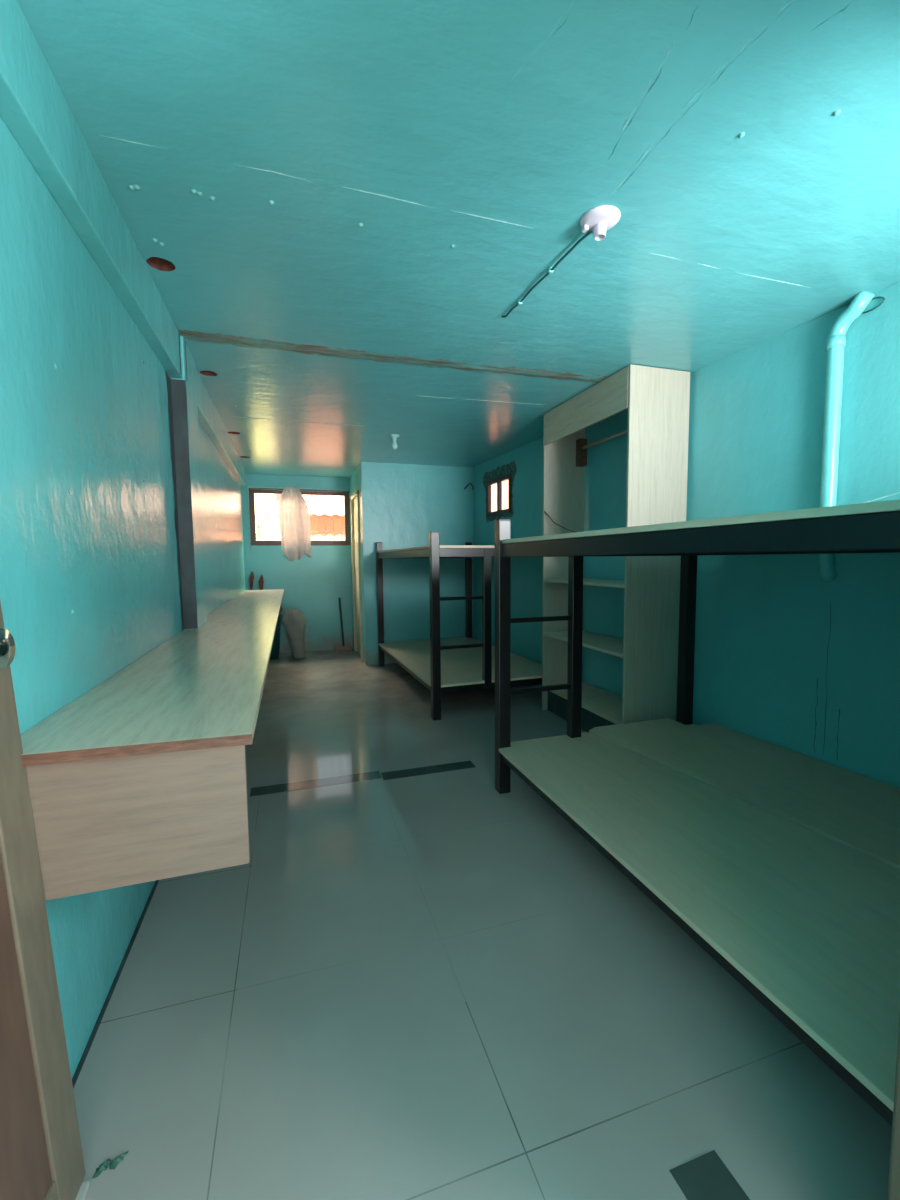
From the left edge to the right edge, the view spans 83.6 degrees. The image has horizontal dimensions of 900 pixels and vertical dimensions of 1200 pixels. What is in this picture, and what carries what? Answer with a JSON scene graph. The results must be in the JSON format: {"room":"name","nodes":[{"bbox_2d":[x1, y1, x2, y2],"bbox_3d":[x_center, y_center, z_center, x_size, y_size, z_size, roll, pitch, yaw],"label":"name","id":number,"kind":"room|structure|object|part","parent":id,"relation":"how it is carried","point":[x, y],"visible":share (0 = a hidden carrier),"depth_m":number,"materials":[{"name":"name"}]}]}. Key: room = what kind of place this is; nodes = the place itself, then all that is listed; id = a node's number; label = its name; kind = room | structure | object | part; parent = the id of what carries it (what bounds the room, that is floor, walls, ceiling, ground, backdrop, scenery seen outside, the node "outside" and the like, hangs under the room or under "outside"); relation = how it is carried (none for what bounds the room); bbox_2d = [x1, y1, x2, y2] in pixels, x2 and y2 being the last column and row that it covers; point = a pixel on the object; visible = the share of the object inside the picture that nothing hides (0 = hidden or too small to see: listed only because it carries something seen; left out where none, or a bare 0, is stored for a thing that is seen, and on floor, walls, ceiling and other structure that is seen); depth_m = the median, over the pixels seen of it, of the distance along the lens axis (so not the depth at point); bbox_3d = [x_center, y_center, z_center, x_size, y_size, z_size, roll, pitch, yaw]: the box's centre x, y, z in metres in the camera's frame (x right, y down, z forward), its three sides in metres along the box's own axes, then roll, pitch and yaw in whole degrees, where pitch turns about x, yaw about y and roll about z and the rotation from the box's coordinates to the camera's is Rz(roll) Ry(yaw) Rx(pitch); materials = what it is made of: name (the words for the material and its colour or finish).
{"room":"dormitory room","nodes":[
{"label":"dormitory room","id":0,"kind":"room"},
{"bbox_2d":[0,117,244,1077],"bbox_3d":[-1.202,-0.085,1.831,0.152,2.280,8.620,-2,5,-17],"label":"wall","id":1,"kind":"structure","parent":0,"point":[89,576],"depth_m":1.30,"materials":[{"name":"teal paint"}]},
{"bbox_2d":[0,600,85,1199],"bbox_3d":[-0.719,0.141,0.587,0.151,1.998,0.600,-2,5,-13],"label":"door","id":2,"kind":"structure","parent":1,"relation":"in","point":[41,1154],"depth_m":0.86,"materials":[{"name":"wood"}]},
{"bbox_3d":[-0.726,0.077,0.791,0.050,0.094,0.094,-5,5,-13],"label":"knob","id":3,"kind":"part","parent":2,"relation":"part of","materials":[{"name":"metal"}]},
{"bbox_3d":[-0.719,0.141,0.587,0.024,1.820,0.440,-5,5,-13],"label":"panel","id":4,"kind":"part","parent":2,"relation":"part of","materials":[{"name":"beige wood"}]},
{"bbox_2d":[0,0,245,485],"bbox_3d":[-1.517,-1.219,3.038,0.053,0.205,5.970,-2,5,-17],"label":"beam","id":5,"kind":"structure","parent":1,"relation":"attached to","point":[34,108],"depth_m":1.27,"materials":[{"name":"teal paint"}]},
{"bbox_2d":[20,589,283,900],"bbox_3d":[-1.404,0.214,3.481,0.436,0.282,5.367,-2,5,-17],"label":"desk","id":6,"kind":"object","parent":1,"relation":"attached to","point":[141,777],"visible":0.84,"depth_m":0.99,"materials":[{"name":"laminate"}]},
{"bbox_3d":[-0.614,0.417,0.967,0.418,0.262,0.017,-2,5,-18],"label":"panel","id":7,"kind":"part","parent":6,"relation":"part of","materials":[{"name":"laminate"}]},
{"bbox_2d":[249,572,253,589],"bbox_3d":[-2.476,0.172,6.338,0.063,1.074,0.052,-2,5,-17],"label":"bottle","id":8,"kind":"object","parent":6,"relation":"on","point":[251,578],"visible":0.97,"depth_m":6.29,"materials":[{"name":"brown glass"}]},
{"bbox_2d":[166,334,207,630],"bbox_3d":[-1.342,-0.146,2.619,0.066,2.280,0.449,-2,5,-17],"label":"column","id":9,"kind":"structure","parent":1,"relation":"attached to","point":[182,393],"depth_m":2.50,"materials":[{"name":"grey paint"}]},
{"bbox_2d":[241,474,353,652],"bbox_3d":[-1.426,-0.478,6.780,2.882,2.280,0.120,-2,5,-17],"label":"wall","id":10,"kind":"structure","parent":0,"point":[313,586],"depth_m":6.60,"materials":[{"name":"teal paint"}]},
{"bbox_2d":[278,486,311,560],"bbox_3d":[-1.981,-0.968,6.427,0.390,0.948,0.054,-2,5,-17],"label":"curtain","id":11,"kind":"object","parent":10,"relation":"attached to","point":[294,517],"visible":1,"depth_m":6.43,"materials":[{"name":"white fabric"}]},
{"bbox_2d":[250,488,346,491],"bbox_3d":[-1.913,-1.399,6.436,1.197,0.016,0.021,-2,5,-17],"label":"string","id":12,"kind":"object","parent":10,"relation":"attached to","point":[250,488],"visible":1,"depth_m":6.53,"materials":[{"name":"fabric"}]},
{"bbox_2d":[248,486,349,552],"bbox_3d":[-1.920,-1.025,6.500,1.262,0.824,0.035,-2,5,-17],"label":"trim","id":13,"kind":"structure","parent":10,"relation":"attached to","point":[248,486],"depth_m":6.35,"materials":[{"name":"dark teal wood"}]},
{"bbox_2d":[249,488,349,544],"bbox_3d":[-1.939,-1.069,6.553,1.237,0.715,0.108,-2,5,-17],"label":"window","id":14,"kind":"structure","parent":10,"relation":"in","point":[252,491],"depth_m":6.52,"materials":[{"name":"brown wood"}]},
{"bbox_2d":[350,462,473,664],"bbox_3d":[-0.507,-0.456,6.405,1.337,2.280,1.150,-2,5,-17],"label":"wall partition","id":15,"kind":"structure","parent":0,"point":[400,504],"depth_m":5.82,"materials":[{"name":"teal paint"}]},
{"bbox_2d":[350,490,362,660],"bbox_3d":[-1.108,-0.303,6.253,0.130,2.010,0.700,-2,5,-17],"label":"trim","id":16,"kind":"structure","parent":15,"relation":"attached to","point":[355,495],"depth_m":6.46,"materials":[{"name":"beige paint"}]},
{"bbox_2d":[354,498,360,654],"bbox_3d":[-1.124,-0.283,6.249,0.043,1.950,0.600,-2,5,-17],"label":"door","id":17,"kind":"structure","parent":15,"relation":"in","point":[355,500],"depth_m":6.31,"materials":[{"name":"beige paint"}]},
{"bbox_2d":[17,0,899,477],"bbox_3d":[0.223,-1.390,2.473,3.500,0.206,9.170,-2,5,-17],"label":"ceiling","id":18,"kind":"structure","parent":0,"point":[338,209],"depth_m":1.48,"materials":[{"name":"teal paint"}]},
{"bbox_2d":[389,434,398,449],"bbox_3d":[-0.486,-1.378,4.410,0.090,0.126,0.090,-2,5,-17],"label":"holder","id":19,"kind":"object","parent":18,"relation":"attached to","point":[394,446],"visible":1,"depth_m":4.39,"materials":[{"name":"paint"}]},
{"bbox_2d":[389,434,398,440],"bbox_3d":[-0.487,-1.416,4.407,0.090,0.050,0.090,-2,5,-17],"label":"socket","id":20,"kind":"object","parent":19,"relation":"attached to","point":[394,436],"depth_m":4.39,"materials":[{"name":"paint"}]},
{"bbox_3d":[-0.486,-1.353,4.412,0.060,0.076,0.060,-2,5,-17],"label":"bulb","id":21,"kind":"part","parent":19,"relation":"part of","materials":[{"name":"glass"}]},
{"bbox_2d":[502,231,591,317],"bbox_3d":[0.356,-1.244,1.964,0.022,0.018,0.644,-2,5,-20],"label":"cable","id":22,"kind":"object","parent":18,"relation":"attached to","point":[550,270],"visible":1,"depth_m":1.90,"materials":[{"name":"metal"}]},
{"bbox_2d":[580,205,620,240],"bbox_3d":[0.483,-1.202,1.622,0.126,0.050,0.126,-2,5,-17],"label":"holder","id":23,"kind":"object","parent":18,"relation":"attached to","point":[597,220],"visible":1,"depth_m":1.61,"materials":[{"name":"white plastic"}]},
{"bbox_2d":[593,222,606,240],"bbox_3d":[0.487,-1.196,1.637,0.042,0.036,0.042,-2,5,-17],"label":"socket","id":24,"kind":"object","parent":23,"relation":"attached to","point":[599,228],"depth_m":1.62,"materials":[{"name":"white plastic"}]},
{"bbox_2d":[72,649,891,1199],"bbox_3d":[0.245,1.038,2.667,3.500,0.122,9.170,-2,5,-17],"label":"floor","id":25,"kind":"structure","parent":0,"point":[418,980],"depth_m":1.31,"materials":[{"name":"grey tile"}]},
{"bbox_2d":[75,1181,89,1199],"bbox_3d":[-0.702,1.121,0.920,0.050,0.012,0.080,-2,5,-17],"label":"block","id":26,"kind":"object","parent":25,"relation":"on","point":[81,1195],"visible":0.45,"depth_m":0.95,"materials":[{"name":"white wood"}]},
{"bbox_2d":[92,1151,128,1178],"bbox_3d":[-0.673,1.116,0.999,0.058,0.007,0.027,-3,5,-25],"label":"scrap","id":27,"kind":"object","parent":25,"relation":"on","point":[112,1164],"visible":1,"depth_m":1.00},
{"bbox_2d":[258,575,263,589],"bbox_3d":[-2.373,0.184,6.381,0.073,1.042,0.046,-2,5,-17],"label":"broom","id":28,"kind":"object","parent":25,"relation":"on","point":[261,582],"visible":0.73,"depth_m":6.34,"materials":[{"name":"brown"}]},
{"bbox_2d":[270,613,281,659],"bbox_3d":[-2.257,0.445,6.219,0.356,0.545,0.354,-2,5,-17],"label":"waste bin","id":29,"kind":"object","parent":25,"relation":"on","point":[276,643],"visible":0.24,"depth_m":6.17,"materials":[{"name":"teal plastic"}]},
{"bbox_2d":[282,609,306,657],"bbox_3d":[-1.905,0.410,6.189,0.270,0.612,0.252,0,5,11],"label":"plastic sack","id":30,"kind":"object","parent":25,"relation":"on","point":[294,621],"visible":1,"depth_m":6.12,"materials":[{"name":"white plastic"}]},
{"bbox_2d":[334,598,351,652],"bbox_3d":[-1.426,0.326,6.630,0.220,0.702,0.238,-2,5,-17],"label":"dustpan","id":31,"kind":"object","parent":25,"relation":"on","point":[342,647],"visible":1,"depth_m":6.67,"materials":[{"name":"plastic"}]},
{"bbox_3d":[-1.438,0.292,6.686,0.029,0.644,0.124,-4,6,-35],"label":"handle","id":32,"kind":"part","parent":31,"relation":"part of","materials":[{"name":"black plastic"}]},
{"bbox_2d":[376,532,541,720],"bbox_3d":[0.055,0.106,4.865,1.134,1.394,2.120,-2,5,-19],"label":"bunk bed","id":33,"kind":"object","parent":25,"relation":"on","point":[461,664],"visible":0.76,"depth_m":3.99,"materials":[{"name":"black paint"}]},
{"bbox_3d":[-0.784,0.052,5.661,0.062,1.390,0.062,-2,5,-19],"label":"post","id":34,"kind":"part","parent":33,"relation":"part of","materials":[{"name":"black metal"}]},
{"bbox_3d":[-0.448,-0.421,4.649,0.040,0.065,1.996,-2,5,-19],"label":"rail","id":35,"kind":"part","parent":33,"relation":"part of","materials":[{"name":"black metal"}]},
{"bbox_3d":[-0.438,0.602,4.731,0.040,0.050,1.996,-2,5,-19],"label":"rail","id":36,"kind":"part","parent":33,"relation":"part of","materials":[{"name":"black paint"}]},
{"bbox_3d":[-0.285,-0.513,5.791,1.006,0.065,0.045,-2,5,-19],"label":"rail","id":37,"kind":"part","parent":33,"relation":"part of","materials":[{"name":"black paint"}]},
{"bbox_3d":[-0.111,0.201,3.722,0.062,1.390,0.062,-2,5,-19],"label":"post","id":38,"kind":"part","parent":33,"relation":"part of","materials":[{"name":"black metal"}]},
{"bbox_3d":[0.389,-0.365,3.852,1.006,0.065,0.045,-2,5,-19],"label":"rail","id":39,"kind":"part","parent":33,"relation":"part of","materials":[{"name":"black metal"}]},
{"bbox_3d":[0.225,0.015,6.009,0.062,1.390,0.062,-2,5,-19],"label":"post","id":40,"kind":"part","parent":33,"relation":"part of","materials":[{"name":"black metal"}]},
{"bbox_3d":[0.281,0.143,3.852,0.060,1.073,0.050,-2,5,-19],"label":"ladder post","id":41,"kind":"part","parent":33,"relation":"part of","materials":[{"name":"black metal"}]},
{"bbox_3d":[0.399,0.657,3.933,1.006,0.050,0.045,-2,5,-19],"label":"rail","id":42,"kind":"part","parent":33,"relation":"part of","materials":[{"name":"black paint"}]},
{"bbox_2d":[542,364,689,732],"bbox_3d":[1.068,-0.235,3.469,0.418,2.276,1.025,-2,5,-17],"label":"wardrobe","id":43,"kind":"object","parent":25,"relation":"on","point":[656,400],"visible":0.74,"depth_m":3.02,"materials":[{"name":"laminate"}]},
{"bbox_2d":[544,511,574,531],"bbox_3d":[0.833,-0.576,3.736,0.017,0.186,0.316,-5,6,-44],"label":"wire","id":44,"kind":"object","parent":43,"relation":"attached to","point":[544,511],"visible":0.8,"depth_m":3.77,"materials":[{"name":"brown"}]},
{"bbox_3d":[0.885,-0.270,3.938,0.350,2.276,0.018,-2,5,-17],"label":"panel","id":45,"kind":"part","parent":43,"relation":"part of","materials":[{"name":"laminate"}]},
{"bbox_2d":[544,682,622,723],"bbox_3d":[1.078,0.710,3.545,0.413,0.020,0.987,-2,5,-17],"label":"shelf","id":46,"kind":"object","parent":43,"relation":"attached to","point":[607,705],"depth_m":3.50,"materials":[{"name":"brown wood"}]},
{"bbox_2d":[544,630,623,657],"bbox_3d":[1.075,0.292,3.512,0.413,0.020,0.987,-2,5,-17],"label":"shelf","id":47,"kind":"object","parent":43,"relation":"attached to","point":[607,644],"depth_m":3.50,"materials":[{"name":"brown wood"}]},
{"bbox_2d":[544,578,624,587],"bbox_3d":[1.071,-0.122,3.479,0.413,0.020,0.987,-2,5,-17],"label":"shelf","id":48,"kind":"object","parent":43,"relation":"attached to","point":[547,581],"depth_m":3.51,"materials":[{"name":"brown wood"}]},
{"bbox_3d":[1.158,-1.125,3.397,0.024,0.024,0.926,-2,5,-17],"label":"hanging rail","id":49,"kind":"part","parent":43,"relation":"part of","materials":[{"name":"metal"}]},
{"bbox_3d":[1.221,-0.198,2.991,0.416,2.276,0.018,-2,5,-17],"label":"panel","id":50,"kind":"part","parent":43,"relation":"part of","materials":[{"name":"laminate"}]},
{"bbox_2d":[494,499,899,1125],"bbox_3d":[1.072,0.340,1.877,1.211,1.384,1.935,-2,5,-17],"label":"bunk bed","id":51,"kind":"object","parent":25,"relation":"on","point":[786,874],"visible":0.99,"depth_m":1.59,"materials":[{"name":"black paint"}]},
{"bbox_3d":[0.265,0.296,2.541,0.062,1.380,0.062,-2,5,-17],"label":"post","id":52,"kind":"part","parent":51,"relation":"part of","materials":[{"name":"black metal"}]},
{"bbox_3d":[0.660,0.249,2.661,0.060,1.083,0.050,-2,5,-17],"label":"ladder post","id":53,"kind":"part","parent":51,"relation":"part of","materials":[{"name":"black metal"}]},
{"bbox_3d":[0.805,-0.264,2.669,1.081,0.065,0.045,-2,5,-17],"label":"rail","id":54,"kind":"part","parent":51,"relation":"part of","materials":[{"name":"black metal"}]},
{"bbox_3d":[1.355,0.259,2.884,0.062,1.380,0.062,-2,5,-17],"label":"post","id":55,"kind":"part","parent":51,"relation":"part of","materials":[{"name":"black metal"}]},
{"bbox_3d":[0.548,0.853,1.719,0.040,0.050,1.753,-2,5,-17],"label":"rail","id":56,"kind":"part","parent":51,"relation":"part of","materials":[{"name":"black paint"}]},
{"bbox_3d":[0.539,-0.179,1.637,0.040,0.065,1.753,-2,5,-17],"label":"rail","id":57,"kind":"part","parent":51,"relation":"part of","materials":[{"name":"black metal"}]},
{"bbox_3d":[1.621,-0.216,1.978,0.040,0.065,1.753,-2,5,-17],"label":"rail","id":58,"kind":"part","parent":51,"relation":"part of","materials":[{"name":"black metal"}]},
{"bbox_2d":[698,723,899,806],"bbox_3d":[1.774,0.781,2.086,0.228,0.018,1.720,-2,5,-17],"label":"board","id":59,"kind":"object","parent":51,"relation":"attached to","point":[889,793],"visible":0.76,"depth_m":2.28,"materials":[{"name":"brown wood"}]},
{"bbox_2d":[473,282,899,787],"bbox_3d":[1.543,-0.202,2.983,0.142,2.280,9.196,-2,5,-21],"label":"wall","id":60,"kind":"structure","parent":0,"point":[787,656],"depth_m":2.52,"materials":[{"name":"teal paint"}]},
{"bbox_2d":[483,461,516,521],"bbox_3d":[0.529,-1.140,5.368,0.042,0.578,0.798,-2,5,-21],"label":"window","id":61,"kind":"structure","parent":60,"relation":"in","point":[497,476],"depth_m":5.35,"materials":[{"name":"brown wood"}]},
{"bbox_2d":[491,480,507,511],"bbox_3d":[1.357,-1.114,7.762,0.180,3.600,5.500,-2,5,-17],"label":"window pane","id":62,"kind":"structure","parent":61,"relation":"attached to","point":[504,483],"depth_m":8.87,"materials":[{"name":"white glass"}]},
{"bbox_2d":[817,291,874,580],"bbox_3d":[1.724,-0.692,2.195,0.091,1.222,0.176,-2,5,-17],"label":"drain pipe","id":63,"kind":"object","parent":60,"relation":"attached to","point":[836,342],"visible":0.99,"depth_m":2.21,"materials":[{"name":"teal plastic"}]},
{"bbox_2d":[862,296,884,313],"bbox_3d":[1.760,-1.233,2.105,0.006,0.048,0.105,-2,5,-17],"label":"wire loop","id":64,"kind":"object","parent":60,"relation":"attached to","point":[879,296],"visible":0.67,"depth_m":2.08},
{"bbox_2d":[863,492,899,502],"bbox_3d":[1.547,-0.408,2.227,0.004,0.234,1.232,-4,6,-37],"label":"string","id":65,"kind":"object","parent":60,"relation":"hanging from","point":[898,492],"visible":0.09,"depth_m":2.00,"materials":[{"name":"fabric"}]},
{"bbox_3d":[0.791,-0.010,0.661,2.946,2.280,0.120,-2,5,-17],"label":"wall","id":66,"kind":"structure","parent":0,"visible":0},
{"bbox_2d":[887,1017,899,1199],"bbox_3d":[0.691,0.094,0.633,0.028,2.080,0.152,-2,5,-17],"label":"trim","id":67,"kind":"structure","parent":66,"relation":"attached to","point":[894,1170],"depth_m":0.75,"materials":[{"name":"beige wood"}]},
{"label":"outside","id":68,"kind":"structure","parent":0,"visible":0},
{"bbox_3d":[0.062,1.248,3.272,14.000,0.370,22.000,-2,5,-17],"label":"ground","id":69,"kind":"structure","parent":68,"visible":0},
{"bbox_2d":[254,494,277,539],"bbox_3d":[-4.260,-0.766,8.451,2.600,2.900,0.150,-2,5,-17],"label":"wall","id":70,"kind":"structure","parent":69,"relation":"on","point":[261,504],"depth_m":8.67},
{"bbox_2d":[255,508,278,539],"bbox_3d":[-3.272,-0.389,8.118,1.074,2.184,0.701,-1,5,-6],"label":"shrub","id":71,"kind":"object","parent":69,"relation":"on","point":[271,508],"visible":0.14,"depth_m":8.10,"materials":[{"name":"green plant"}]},
{"bbox_2d":[276,494,344,540],"bbox_3d":[-1.476,-0.805,9.439,3.305,2.770,1.454,-2,5,-17],"label":"neighbouring house","id":72,"kind":"structure","parent":69,"relation":"on","point":[320,509],"depth_m":8.72,"materials":[{"name":"white"}]}
]}

